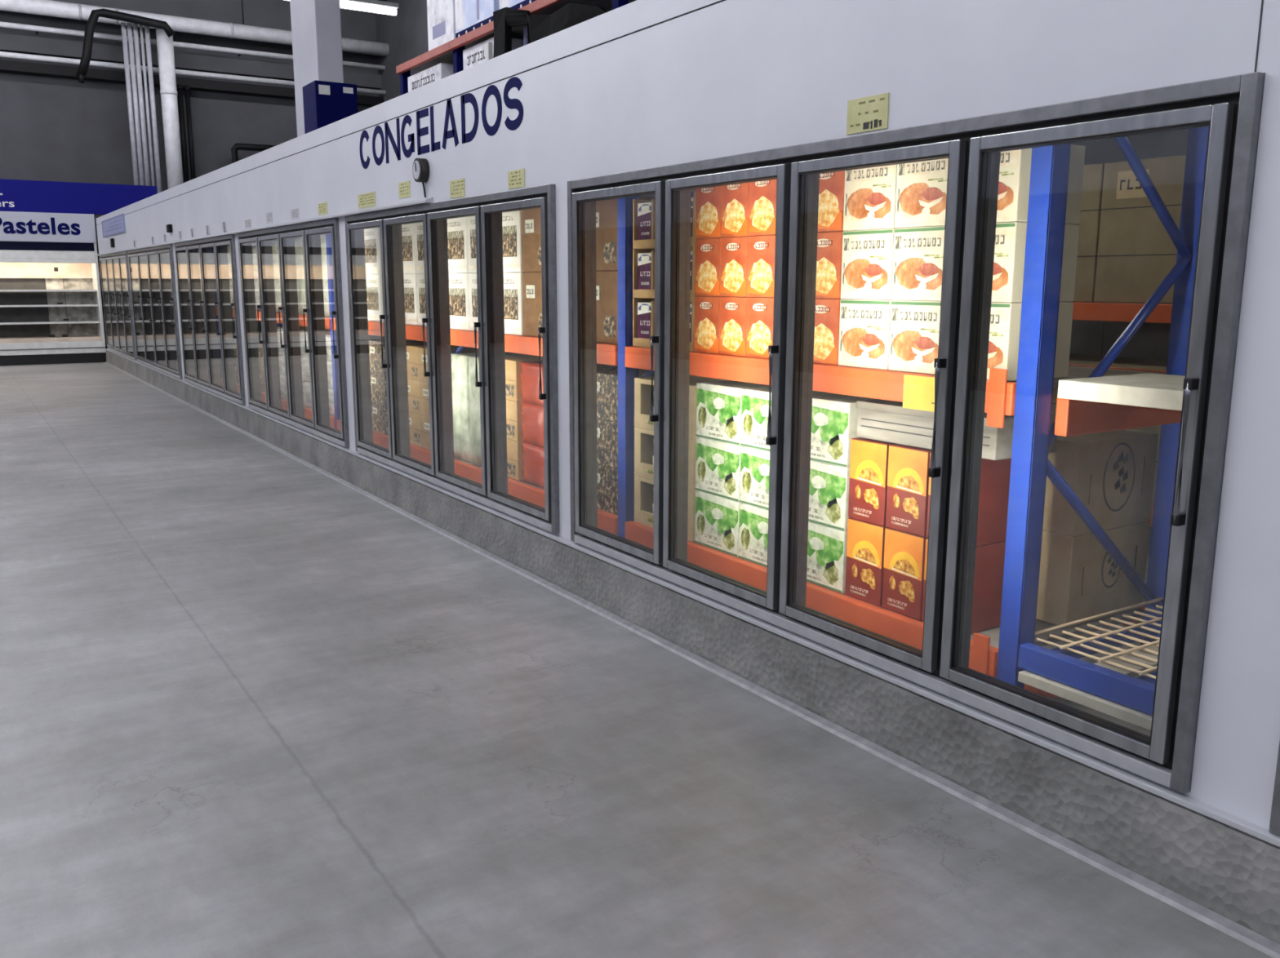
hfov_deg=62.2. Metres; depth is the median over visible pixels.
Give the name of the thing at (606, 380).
carton
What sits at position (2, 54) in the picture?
pipe
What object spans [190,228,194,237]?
card holder
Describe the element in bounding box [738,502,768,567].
carton
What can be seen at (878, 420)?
stacked boxes
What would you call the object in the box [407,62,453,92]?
cardboard box
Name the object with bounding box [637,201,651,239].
carton
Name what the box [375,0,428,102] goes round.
wall
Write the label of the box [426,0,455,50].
printed box
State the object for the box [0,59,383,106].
beam
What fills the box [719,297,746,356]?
food box
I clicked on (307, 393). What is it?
pack
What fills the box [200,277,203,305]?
pack
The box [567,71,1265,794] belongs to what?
freezer door frame
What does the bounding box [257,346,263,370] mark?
carton
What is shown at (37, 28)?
pipe
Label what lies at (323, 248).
pack
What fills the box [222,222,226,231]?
card holder
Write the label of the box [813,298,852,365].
food box
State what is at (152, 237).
card holder
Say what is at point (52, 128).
wall
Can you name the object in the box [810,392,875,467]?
carton
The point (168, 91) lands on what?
downpipe
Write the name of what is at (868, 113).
price card
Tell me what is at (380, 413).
carton
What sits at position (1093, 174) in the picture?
carton
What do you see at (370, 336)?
carton
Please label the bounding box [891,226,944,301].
food box
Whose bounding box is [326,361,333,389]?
pack
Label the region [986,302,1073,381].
food box
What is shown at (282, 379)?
pack
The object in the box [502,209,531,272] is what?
carton
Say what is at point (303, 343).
pack
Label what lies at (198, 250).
pack
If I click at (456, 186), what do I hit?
price card
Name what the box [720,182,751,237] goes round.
food box
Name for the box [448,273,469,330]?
carton
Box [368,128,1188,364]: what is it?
beam
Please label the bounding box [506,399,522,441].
carton
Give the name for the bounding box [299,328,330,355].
pack
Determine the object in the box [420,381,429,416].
carton
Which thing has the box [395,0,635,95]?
storage rack
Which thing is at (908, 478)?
food box
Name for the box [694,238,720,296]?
food box
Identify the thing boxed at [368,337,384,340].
carton
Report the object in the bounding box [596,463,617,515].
carton
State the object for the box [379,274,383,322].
carton
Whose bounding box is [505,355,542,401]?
carton
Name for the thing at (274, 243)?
pack
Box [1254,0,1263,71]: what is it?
trim
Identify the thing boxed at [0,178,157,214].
sign
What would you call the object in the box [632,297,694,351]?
tray
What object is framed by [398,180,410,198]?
price card
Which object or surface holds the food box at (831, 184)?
on the food box at (829, 244)
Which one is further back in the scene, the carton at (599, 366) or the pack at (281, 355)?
the pack at (281, 355)
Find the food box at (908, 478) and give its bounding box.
[885,444,931,537]
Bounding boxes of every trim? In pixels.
[96,196,433,255]
[104,361,1279,957]
[105,349,1279,847]
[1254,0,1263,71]
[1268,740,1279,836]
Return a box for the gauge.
[412,157,429,197]
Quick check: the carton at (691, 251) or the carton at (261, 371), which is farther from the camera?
the carton at (261, 371)
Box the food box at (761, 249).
[746,235,775,297]
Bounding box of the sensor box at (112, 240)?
[110,238,115,247]
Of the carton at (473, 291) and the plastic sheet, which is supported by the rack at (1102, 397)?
the carton at (473, 291)
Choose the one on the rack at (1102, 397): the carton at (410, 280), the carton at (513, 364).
the carton at (410, 280)
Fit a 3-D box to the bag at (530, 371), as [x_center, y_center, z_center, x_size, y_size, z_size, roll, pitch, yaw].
[-0.544,-0.633,7.046,0.374,0.270,0.440,-7,12,-32]
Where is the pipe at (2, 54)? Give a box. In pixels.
[0,51,386,94]
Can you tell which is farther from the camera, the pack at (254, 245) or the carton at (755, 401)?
the pack at (254, 245)
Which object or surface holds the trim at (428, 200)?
attached to the wall at (637, 85)
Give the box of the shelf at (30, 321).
[30,320,96,322]
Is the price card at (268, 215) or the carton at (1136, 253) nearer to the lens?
the carton at (1136, 253)
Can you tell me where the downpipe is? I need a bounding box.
[155,29,183,189]
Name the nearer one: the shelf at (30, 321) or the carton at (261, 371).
the carton at (261, 371)
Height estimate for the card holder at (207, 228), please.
0.100 m
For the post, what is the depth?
7.15 m
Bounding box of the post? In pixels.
[484,41,493,61]
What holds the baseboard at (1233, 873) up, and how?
attached to the wall at (637, 85)
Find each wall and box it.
[0,0,378,349]
[95,0,1279,830]
[160,236,306,340]
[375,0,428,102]
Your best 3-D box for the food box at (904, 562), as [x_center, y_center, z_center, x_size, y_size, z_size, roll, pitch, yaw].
[1.215,0.371,4.436,0.342,0.345,0.212,-7,12,-32]
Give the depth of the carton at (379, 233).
9.12 m
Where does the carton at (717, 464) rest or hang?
on the carton at (717, 522)
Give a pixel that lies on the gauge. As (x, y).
(420, 169)
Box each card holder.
[151,236,154,244]
[163,234,166,241]
[177,231,182,239]
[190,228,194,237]
[205,225,209,234]
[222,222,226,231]
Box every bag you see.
[520,361,543,407]
[521,402,543,448]
[522,442,544,488]
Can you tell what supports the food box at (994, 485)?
on the food box at (989, 558)
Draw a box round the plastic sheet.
[493,2,607,57]
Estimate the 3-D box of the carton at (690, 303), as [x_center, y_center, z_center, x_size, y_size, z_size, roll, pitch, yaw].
[0.360,-0.809,5.567,0.302,0.225,0.155,-7,12,-32]
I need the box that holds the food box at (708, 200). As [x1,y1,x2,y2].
[695,186,722,239]
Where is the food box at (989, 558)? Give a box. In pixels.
[921,537,1005,633]
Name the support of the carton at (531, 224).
on the carton at (531, 282)
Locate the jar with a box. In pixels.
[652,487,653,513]
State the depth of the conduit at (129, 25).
22.46 m
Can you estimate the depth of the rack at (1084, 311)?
6.47 m
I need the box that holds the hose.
[75,8,175,83]
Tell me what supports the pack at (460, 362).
on the rack at (1102, 397)
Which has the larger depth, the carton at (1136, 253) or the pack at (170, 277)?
the pack at (170, 277)
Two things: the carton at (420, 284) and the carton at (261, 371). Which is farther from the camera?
the carton at (261, 371)
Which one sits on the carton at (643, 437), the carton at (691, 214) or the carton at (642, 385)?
the carton at (642, 385)
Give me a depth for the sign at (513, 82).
6.50 m
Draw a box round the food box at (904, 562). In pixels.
[881,527,927,620]
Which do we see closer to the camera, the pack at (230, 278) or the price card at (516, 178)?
the price card at (516, 178)
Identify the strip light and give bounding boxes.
[288,0,399,15]
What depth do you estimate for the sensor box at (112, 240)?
19.27 m
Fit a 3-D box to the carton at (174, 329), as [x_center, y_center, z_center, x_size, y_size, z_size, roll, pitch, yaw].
[-7.656,-2.393,17.910,0.372,0.272,0.420,-7,12,-32]
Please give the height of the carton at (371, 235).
0.410 m
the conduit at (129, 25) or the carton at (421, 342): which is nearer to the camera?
the carton at (421, 342)
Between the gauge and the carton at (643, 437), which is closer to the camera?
the carton at (643, 437)
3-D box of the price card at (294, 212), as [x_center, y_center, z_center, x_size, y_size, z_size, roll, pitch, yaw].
[-3.077,-2.362,9.458,0.005,0.088,0.245,-7,12,-32]
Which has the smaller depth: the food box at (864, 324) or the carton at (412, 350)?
the food box at (864, 324)
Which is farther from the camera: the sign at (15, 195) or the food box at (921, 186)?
the sign at (15, 195)
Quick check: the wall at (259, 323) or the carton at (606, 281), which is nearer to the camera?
the carton at (606, 281)
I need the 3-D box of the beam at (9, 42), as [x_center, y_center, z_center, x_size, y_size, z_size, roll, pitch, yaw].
[-13.732,-8.893,21.377,17.500,0.320,0.250,-7,12,-32]
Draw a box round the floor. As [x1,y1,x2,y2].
[0,362,1272,957]
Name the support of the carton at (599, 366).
on the carton
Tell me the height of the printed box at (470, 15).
0.620 m
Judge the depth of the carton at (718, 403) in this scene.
5.29 m
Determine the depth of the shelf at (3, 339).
21.45 m
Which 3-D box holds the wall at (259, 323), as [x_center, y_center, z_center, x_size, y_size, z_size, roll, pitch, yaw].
[-8.870,-3.977,22.678,4.500,2.800,0.100,-7,12,-32]
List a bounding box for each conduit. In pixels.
[120,22,138,185]
[126,22,144,185]
[132,23,150,186]
[139,24,155,186]
[144,25,161,193]
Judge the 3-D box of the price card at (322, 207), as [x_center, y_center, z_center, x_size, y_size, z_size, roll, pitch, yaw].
[-2.619,-2.233,8.762,0.005,0.091,0.240,-7,12,-32]
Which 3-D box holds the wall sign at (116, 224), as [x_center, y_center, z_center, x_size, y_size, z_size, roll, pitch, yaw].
[-9.521,-4.568,19.171,0.023,0.300,2.900,-7,12,-32]
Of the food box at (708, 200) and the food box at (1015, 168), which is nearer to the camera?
the food box at (1015, 168)
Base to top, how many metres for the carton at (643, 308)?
0.225 m
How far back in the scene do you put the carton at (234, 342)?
14.12 m
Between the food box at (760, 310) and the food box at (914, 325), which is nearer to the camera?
the food box at (914, 325)
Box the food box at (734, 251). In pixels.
[720,236,747,297]
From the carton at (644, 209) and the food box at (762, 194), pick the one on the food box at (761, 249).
the food box at (762, 194)
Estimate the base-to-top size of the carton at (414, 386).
0.272 m
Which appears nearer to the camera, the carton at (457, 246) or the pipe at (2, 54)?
the carton at (457, 246)
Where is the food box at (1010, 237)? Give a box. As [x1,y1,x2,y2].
[991,222,1079,302]
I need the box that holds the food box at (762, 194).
[747,178,777,235]
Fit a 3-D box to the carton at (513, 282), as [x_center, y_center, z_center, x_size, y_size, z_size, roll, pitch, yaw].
[-0.745,-1.201,7.251,0.362,0.410,0.420,-7,12,-32]
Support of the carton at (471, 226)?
on the carton at (473, 291)
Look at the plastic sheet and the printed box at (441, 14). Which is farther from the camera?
the printed box at (441, 14)
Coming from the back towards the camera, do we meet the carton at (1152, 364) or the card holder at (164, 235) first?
the card holder at (164, 235)
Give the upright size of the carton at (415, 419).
0.272 m
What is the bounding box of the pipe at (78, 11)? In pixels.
[0,0,389,56]
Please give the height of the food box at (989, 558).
0.345 m
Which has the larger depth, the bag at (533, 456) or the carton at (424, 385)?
the carton at (424, 385)
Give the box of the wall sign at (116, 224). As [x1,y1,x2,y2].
[101,213,125,237]
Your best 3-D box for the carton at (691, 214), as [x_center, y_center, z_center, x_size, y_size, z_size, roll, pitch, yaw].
[0.361,-1.329,5.470,0.302,0.225,0.155,-7,12,-32]
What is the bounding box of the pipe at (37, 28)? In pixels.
[0,21,385,70]
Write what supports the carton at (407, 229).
on the carton at (410, 280)
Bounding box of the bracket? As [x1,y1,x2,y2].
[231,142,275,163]
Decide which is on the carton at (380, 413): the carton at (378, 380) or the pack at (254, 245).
the carton at (378, 380)
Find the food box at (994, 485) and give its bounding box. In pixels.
[925,452,1011,546]
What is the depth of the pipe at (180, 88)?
23.51 m
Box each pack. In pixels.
[168,253,170,277]
[169,277,173,302]
[198,249,200,277]
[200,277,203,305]
[226,245,231,277]
[229,277,233,307]
[251,242,257,276]
[253,276,260,310]
[271,240,281,312]
[276,326,306,352]
[278,351,285,376]
[280,374,287,399]
[294,238,299,314]
[295,237,306,315]
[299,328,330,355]
[301,330,330,357]
[301,355,303,381]
[302,356,310,382]
[302,381,305,405]
[303,381,311,408]
[320,234,329,316]
[325,333,368,362]
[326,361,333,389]
[328,388,334,416]
[450,352,507,463]
[468,355,520,466]
[523,26,528,45]
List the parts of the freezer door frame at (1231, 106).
door, handle, door, handle, door, handle, door, handle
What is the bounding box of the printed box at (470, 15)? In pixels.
[454,0,499,38]
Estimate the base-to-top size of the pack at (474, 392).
0.800 m
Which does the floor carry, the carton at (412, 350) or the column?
the column
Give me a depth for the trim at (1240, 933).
3.71 m
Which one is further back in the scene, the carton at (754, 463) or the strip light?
the strip light
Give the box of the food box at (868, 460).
[848,437,895,526]
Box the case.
[0,211,106,365]
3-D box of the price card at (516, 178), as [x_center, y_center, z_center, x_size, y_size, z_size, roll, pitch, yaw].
[-0.678,-1.645,5.817,0.005,0.095,0.196,-7,12,-32]
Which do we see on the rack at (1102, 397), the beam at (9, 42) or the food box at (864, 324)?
the food box at (864, 324)
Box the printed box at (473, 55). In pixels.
[462,36,523,69]
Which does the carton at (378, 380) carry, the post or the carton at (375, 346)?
the carton at (375, 346)
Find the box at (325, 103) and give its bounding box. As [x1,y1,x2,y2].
[302,80,358,133]
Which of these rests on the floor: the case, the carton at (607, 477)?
the case
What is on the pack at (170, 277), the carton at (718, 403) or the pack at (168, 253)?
the pack at (168, 253)
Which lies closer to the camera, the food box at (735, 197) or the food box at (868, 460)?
the food box at (868, 460)
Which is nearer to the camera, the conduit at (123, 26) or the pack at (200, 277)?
the pack at (200, 277)
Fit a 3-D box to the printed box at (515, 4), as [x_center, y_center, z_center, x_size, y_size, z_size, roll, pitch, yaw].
[-0.564,-3.365,6.995,0.502,0.600,0.660,-7,12,-32]
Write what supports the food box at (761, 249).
on the food box at (760, 310)
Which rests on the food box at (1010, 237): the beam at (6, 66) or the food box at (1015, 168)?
the food box at (1015, 168)
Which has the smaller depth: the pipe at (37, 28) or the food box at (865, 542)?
the food box at (865, 542)
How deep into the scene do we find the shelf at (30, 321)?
21.74 m
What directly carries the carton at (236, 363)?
on the rack at (1102, 397)
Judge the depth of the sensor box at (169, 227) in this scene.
14.41 m
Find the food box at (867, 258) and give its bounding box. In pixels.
[840,228,894,299]
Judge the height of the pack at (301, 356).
0.270 m
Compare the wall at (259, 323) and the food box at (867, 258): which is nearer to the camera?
the food box at (867, 258)
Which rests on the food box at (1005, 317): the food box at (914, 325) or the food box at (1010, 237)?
the food box at (1010, 237)
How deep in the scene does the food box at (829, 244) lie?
4.53 m
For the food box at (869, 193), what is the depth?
4.29 m
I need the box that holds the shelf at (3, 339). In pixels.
[0,335,102,343]
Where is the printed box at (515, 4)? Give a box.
[498,0,536,8]
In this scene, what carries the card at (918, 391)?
attached to the rack at (1102, 397)
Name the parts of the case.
sign panel, price rail, panel, price rail, price rail, panel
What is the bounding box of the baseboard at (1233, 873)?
[106,350,1279,944]
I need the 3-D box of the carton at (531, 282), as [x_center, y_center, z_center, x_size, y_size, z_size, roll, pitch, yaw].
[-0.510,-1.136,6.902,0.372,0.410,0.400,-7,12,-32]
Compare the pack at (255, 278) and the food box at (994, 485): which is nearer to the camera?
the food box at (994, 485)
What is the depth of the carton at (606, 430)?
6.22 m
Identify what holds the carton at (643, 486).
on the rack at (1102, 397)
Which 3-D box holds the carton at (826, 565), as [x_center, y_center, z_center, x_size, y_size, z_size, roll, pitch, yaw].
[0.939,0.321,4.881,0.362,0.279,0.366,-7,12,-32]
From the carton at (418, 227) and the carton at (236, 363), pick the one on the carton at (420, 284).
the carton at (418, 227)
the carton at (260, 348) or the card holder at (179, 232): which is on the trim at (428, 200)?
the card holder at (179, 232)
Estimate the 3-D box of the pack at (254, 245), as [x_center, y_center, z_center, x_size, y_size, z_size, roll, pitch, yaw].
[-4.501,-2.662,12.896,0.376,0.400,0.600,-7,12,-32]
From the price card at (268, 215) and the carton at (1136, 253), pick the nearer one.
the carton at (1136, 253)
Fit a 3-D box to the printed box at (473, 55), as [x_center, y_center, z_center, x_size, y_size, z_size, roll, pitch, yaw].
[-0.929,-2.889,7.655,0.502,0.430,0.560,-7,12,-32]
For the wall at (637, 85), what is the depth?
3.74 m
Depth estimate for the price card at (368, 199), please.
7.84 m
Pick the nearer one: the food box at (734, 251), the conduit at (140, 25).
the food box at (734, 251)
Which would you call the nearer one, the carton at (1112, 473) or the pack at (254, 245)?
the carton at (1112, 473)
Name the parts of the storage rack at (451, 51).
upright frame, upright frame, upright frame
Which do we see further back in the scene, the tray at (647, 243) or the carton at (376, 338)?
the carton at (376, 338)
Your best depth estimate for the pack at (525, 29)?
6.90 m
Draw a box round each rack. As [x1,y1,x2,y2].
[160,126,1208,730]
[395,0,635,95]
[1072,302,1172,527]
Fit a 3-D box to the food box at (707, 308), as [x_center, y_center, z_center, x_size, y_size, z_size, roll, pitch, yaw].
[0.482,-0.788,5.397,0.362,0.279,0.208,-7,12,-32]
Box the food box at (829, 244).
[815,231,843,298]
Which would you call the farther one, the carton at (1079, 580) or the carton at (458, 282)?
the carton at (458, 282)
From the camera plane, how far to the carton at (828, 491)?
4.67 m
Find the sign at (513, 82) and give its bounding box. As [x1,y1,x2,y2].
[359,76,523,168]
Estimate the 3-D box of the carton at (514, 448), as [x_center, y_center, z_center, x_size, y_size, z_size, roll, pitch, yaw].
[-0.789,-0.169,7.518,0.372,0.272,0.400,-7,12,-32]
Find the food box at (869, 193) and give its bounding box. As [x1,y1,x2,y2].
[843,164,899,231]
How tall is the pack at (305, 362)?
0.270 m
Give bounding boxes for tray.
[632,191,696,249]
[632,246,695,299]
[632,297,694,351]
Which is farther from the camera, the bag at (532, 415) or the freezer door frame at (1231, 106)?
the bag at (532, 415)
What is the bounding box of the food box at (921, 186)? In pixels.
[894,158,948,228]
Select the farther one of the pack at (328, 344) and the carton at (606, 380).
the pack at (328, 344)
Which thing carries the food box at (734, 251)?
on the food box at (733, 310)
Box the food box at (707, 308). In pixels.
[693,296,733,354]
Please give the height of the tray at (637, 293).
0.262 m
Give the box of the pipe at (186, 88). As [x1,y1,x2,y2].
[183,84,195,179]
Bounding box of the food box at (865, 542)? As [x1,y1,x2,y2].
[844,517,886,606]
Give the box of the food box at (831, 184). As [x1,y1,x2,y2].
[817,170,844,232]
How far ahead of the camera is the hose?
21.62 m
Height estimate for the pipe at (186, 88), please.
2.990 m
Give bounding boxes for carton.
[173,328,176,346]
[233,340,258,363]
[235,362,239,383]
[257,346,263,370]
[259,369,265,392]
[364,227,379,274]
[365,274,381,321]
[368,335,384,337]
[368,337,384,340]
[368,339,421,373]
[369,370,386,404]
[371,400,388,435]
[377,227,382,274]
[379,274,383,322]
[384,341,426,372]
[401,222,415,274]
[403,273,417,325]
[406,344,456,381]
[407,378,421,414]
[408,411,422,447]
[413,222,424,273]
[415,273,426,326]
[418,346,478,382]
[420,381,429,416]
[421,414,431,450]
[446,216,473,273]
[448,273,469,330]
[466,215,476,272]
[467,272,478,331]
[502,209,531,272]
[503,272,523,335]
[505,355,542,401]
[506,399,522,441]
[506,438,523,480]
[520,208,541,271]
[522,271,542,337]
[595,195,655,271]
[595,271,617,344]
[596,364,617,369]
[596,368,654,422]
[596,417,617,469]
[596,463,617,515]
[634,375,726,438]
[634,426,696,490]
[634,474,695,542]
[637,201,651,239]
[637,252,651,289]
[637,302,650,338]
[689,250,692,290]
[689,302,691,342]
[690,196,693,236]
[694,490,740,557]
[695,436,742,502]
[696,380,768,445]
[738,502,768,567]
[739,446,769,510]
[740,386,826,451]
[806,521,847,593]
[808,460,849,531]
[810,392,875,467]
[1035,521,1150,627]
[1042,429,1158,536]
[1051,354,1150,412]
[1072,163,1104,302]
[1088,359,1167,507]
[1093,155,1186,303]
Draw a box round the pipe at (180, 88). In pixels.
[176,84,189,182]
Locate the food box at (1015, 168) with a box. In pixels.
[995,144,1085,224]
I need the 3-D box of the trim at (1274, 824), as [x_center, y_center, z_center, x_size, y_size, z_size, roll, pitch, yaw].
[1.625,-0.307,2.425,0.019,2.454,0.095,-7,12,-32]
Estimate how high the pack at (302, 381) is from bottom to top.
0.270 m
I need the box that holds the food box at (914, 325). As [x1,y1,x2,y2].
[888,300,941,374]
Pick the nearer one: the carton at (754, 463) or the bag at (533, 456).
the carton at (754, 463)
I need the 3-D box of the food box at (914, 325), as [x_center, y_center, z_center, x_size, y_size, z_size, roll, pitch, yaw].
[1.233,-0.574,4.254,0.364,0.279,0.288,-7,12,-32]
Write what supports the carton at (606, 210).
on the carton at (606, 281)
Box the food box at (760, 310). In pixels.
[745,297,773,359]
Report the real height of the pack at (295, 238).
0.800 m
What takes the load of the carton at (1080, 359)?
on the rack at (1084, 311)
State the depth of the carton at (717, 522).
5.38 m
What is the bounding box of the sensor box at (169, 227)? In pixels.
[166,224,173,232]
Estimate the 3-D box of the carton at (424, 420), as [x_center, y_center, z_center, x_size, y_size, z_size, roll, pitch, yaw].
[-1.527,-0.379,8.640,0.372,0.272,0.400,-7,12,-32]
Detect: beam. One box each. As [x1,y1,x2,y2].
[0,32,382,89]
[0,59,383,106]
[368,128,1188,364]
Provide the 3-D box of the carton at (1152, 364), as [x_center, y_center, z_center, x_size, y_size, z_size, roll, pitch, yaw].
[3.347,-0.289,6.630,0.706,0.840,0.826,-7,12,-32]
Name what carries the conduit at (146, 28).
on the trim
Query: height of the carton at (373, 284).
0.410 m
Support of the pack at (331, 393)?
on the rack at (1102, 397)
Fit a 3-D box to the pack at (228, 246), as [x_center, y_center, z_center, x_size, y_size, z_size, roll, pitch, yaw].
[-5.174,-2.854,13.920,0.376,0.400,0.600,-7,12,-32]
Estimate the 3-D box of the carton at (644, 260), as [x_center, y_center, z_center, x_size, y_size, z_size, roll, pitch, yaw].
[0.154,-1.128,5.832,0.302,0.225,0.155,-7,12,-32]
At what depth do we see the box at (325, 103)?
9.52 m
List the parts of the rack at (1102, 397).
upright frame, upright frame, upright frame, upright frame, beam plate, beam plate, upright frame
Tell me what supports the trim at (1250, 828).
attached to the wall at (637, 85)
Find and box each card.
[244,219,251,228]
[266,212,272,223]
[290,208,298,219]
[318,202,327,214]
[357,191,375,208]
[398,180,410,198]
[449,177,465,198]
[507,168,524,189]
[846,92,888,134]
[902,374,934,412]
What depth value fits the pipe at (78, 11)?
23.01 m
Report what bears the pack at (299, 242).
on the rack at (1102, 397)
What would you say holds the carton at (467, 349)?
on the carton at (424, 385)
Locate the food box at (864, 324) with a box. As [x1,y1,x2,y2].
[838,299,892,369]
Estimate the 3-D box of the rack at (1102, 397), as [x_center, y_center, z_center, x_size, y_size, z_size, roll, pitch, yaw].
[-3.196,-1.848,11.775,1.330,2.620,24.280,-7,12,-32]
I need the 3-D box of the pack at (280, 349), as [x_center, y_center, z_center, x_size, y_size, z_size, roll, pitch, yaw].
[-4.047,-1.630,12.370,0.376,0.270,0.600,-7,12,-32]
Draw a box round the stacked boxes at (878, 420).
[856,399,1057,460]
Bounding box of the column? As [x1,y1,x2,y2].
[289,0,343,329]
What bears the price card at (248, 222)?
attached to the wall at (637, 85)
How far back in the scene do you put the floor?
3.60 m

